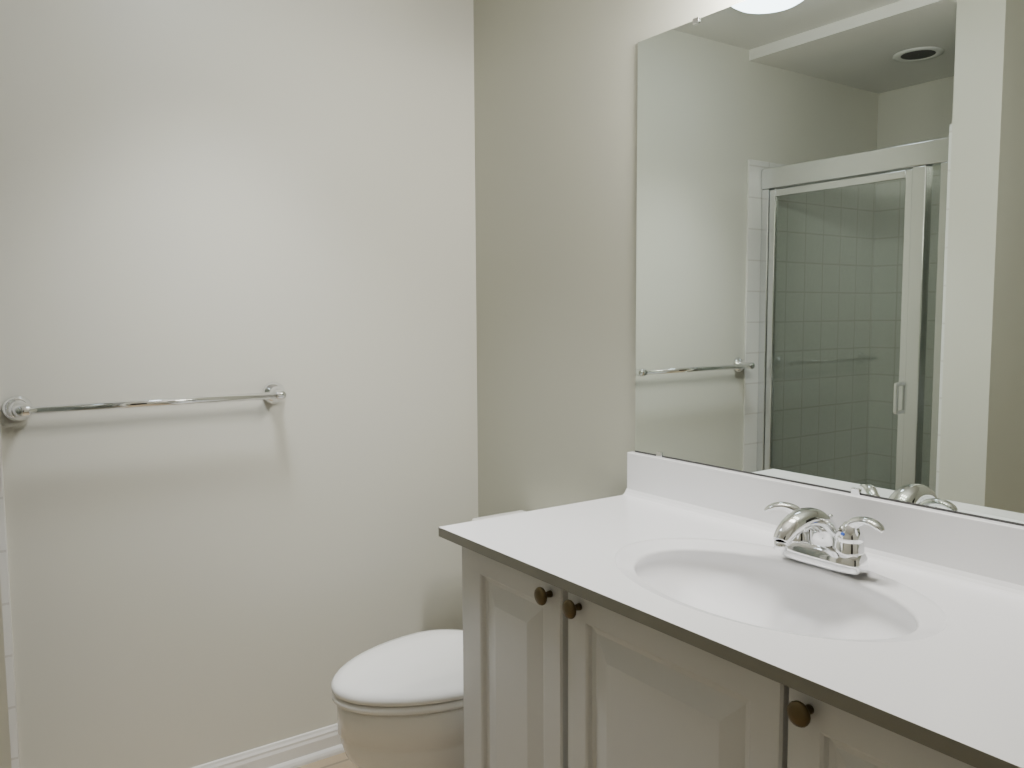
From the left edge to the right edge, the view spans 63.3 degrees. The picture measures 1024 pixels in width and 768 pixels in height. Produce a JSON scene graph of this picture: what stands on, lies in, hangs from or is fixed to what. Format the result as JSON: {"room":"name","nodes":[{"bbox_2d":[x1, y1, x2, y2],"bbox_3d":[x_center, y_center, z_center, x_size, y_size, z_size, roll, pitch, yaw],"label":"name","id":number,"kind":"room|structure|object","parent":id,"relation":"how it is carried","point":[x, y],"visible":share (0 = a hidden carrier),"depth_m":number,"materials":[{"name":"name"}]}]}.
{"room":"bathroom","nodes":[
{"label":"bathroom","id":0,"kind":"room"},
{"bbox_2d":[0,581,11,767],"bbox_3d":[-1.080,0.053,0.925,0.840,2.310,0.151,-4,6,-35],"label":"wall","id":1,"kind":"structure","parent":0,"point":[5,755],"depth_m":1.13,"materials":[{"name":"white paint"}]},
{"bbox_2d":[0,0,477,767],"bbox_3d":[-1.043,-0.093,2.050,2.400,2.410,0.100,-4,6,-35],"label":"wall","id":2,"kind":"structure","parent":0,"point":[222,196],"depth_m":2.20,"materials":[{"name":"white paint"}]},
{"bbox_2d":[0,429,19,767],"bbox_3d":[-1.539,0.206,1.659,0.891,1.887,0.009,-4,6,-35],"label":"tile","id":3,"kind":"structure","parent":2,"relation":"attached to","point":[9,661],"depth_m":1.94,"materials":[{"name":"white tile"}]},
{"bbox_2d":[2,382,286,421],"bbox_3d":[-0.876,0.043,2.065,0.666,0.062,0.084,-4,6,-35],"label":"rail","id":4,"kind":"object","parent":2,"relation":"attached to","point":[17,408],"visible":1,"depth_m":1.99,"materials":[{"name":"silver metal"}]},
{"bbox_2d":[192,723,344,767],"bbox_3d":[-0.630,1.048,2.354,1.298,0.080,0.027,-4,6,-35],"label":"baseboard","id":5,"kind":"structure","parent":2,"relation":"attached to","point":[300,750],"depth_m":2.36,"materials":[{"name":"white wood"}]},
{"bbox_2d":[298,752,358,767],"bbox_3d":[-0.090,1.266,0.808,2.400,0.100,3.400,-4,6,-35],"label":"floor","id":6,"kind":"structure","parent":0,"point":[341,760],"depth_m":2.38,"materials":[{"name":"tile"}]},
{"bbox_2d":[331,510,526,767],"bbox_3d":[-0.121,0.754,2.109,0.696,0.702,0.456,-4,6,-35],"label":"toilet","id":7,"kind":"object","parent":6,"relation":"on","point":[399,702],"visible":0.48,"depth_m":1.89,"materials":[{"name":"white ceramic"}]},
{"bbox_2d":[438,491,1023,767],"bbox_3d":[0.435,0.743,1.437,0.561,0.830,1.220,-4,6,-35],"label":"bathroom vanity","id":8,"kind":"object","parent":6,"relation":"on","point":[661,612],"depth_m":1.36,"materials":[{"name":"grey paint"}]},
{"bbox_2d":[626,487,1023,590],"bbox_3d":[0.434,0.331,1.404,0.559,0.036,1.260,-4,6,-35],"label":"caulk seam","id":9,"kind":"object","parent":8,"relation":"on","point":[879,549],"depth_m":1.50,"materials":[{"name":"white plastic"}]},
{"bbox_2d":[764,502,885,574],"bbox_3d":[0.521,0.271,1.456,0.164,0.106,0.218,-4,6,-35],"label":"faucet","id":10,"kind":"object","parent":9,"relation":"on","point":[814,536],"visible":1,"depth_m":1.44,"materials":[{"name":"silver metal"}]},
{"bbox_2d":[473,0,745,516],"bbox_3d":[0.874,-0.042,1.317,0.100,2.410,3.300,-4,6,-35],"label":"wall","id":11,"kind":"structure","parent":0,"point":[555,98],"depth_m":2.28,"materials":[{"name":"grey paint"}]},
{"bbox_2d":[627,451,1023,582],"bbox_3d":[0.654,0.263,1.552,0.021,0.108,1.260,-4,6,-35],"label":"backsplash","id":12,"kind":"structure","parent":11,"relation":"attached to","point":[984,546],"depth_m":1.54,"materials":[{"name":"white stone"}]},
{"bbox_2d":[635,0,1023,525],"bbox_3d":[0.654,-0.282,1.513,0.009,0.990,1.228,-4,6,-35],"label":"mirror","id":13,"kind":"object","parent":11,"relation":"attached to","point":[830,253],"visible":1,"depth_m":1.56,"materials":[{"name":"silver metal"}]}
]}

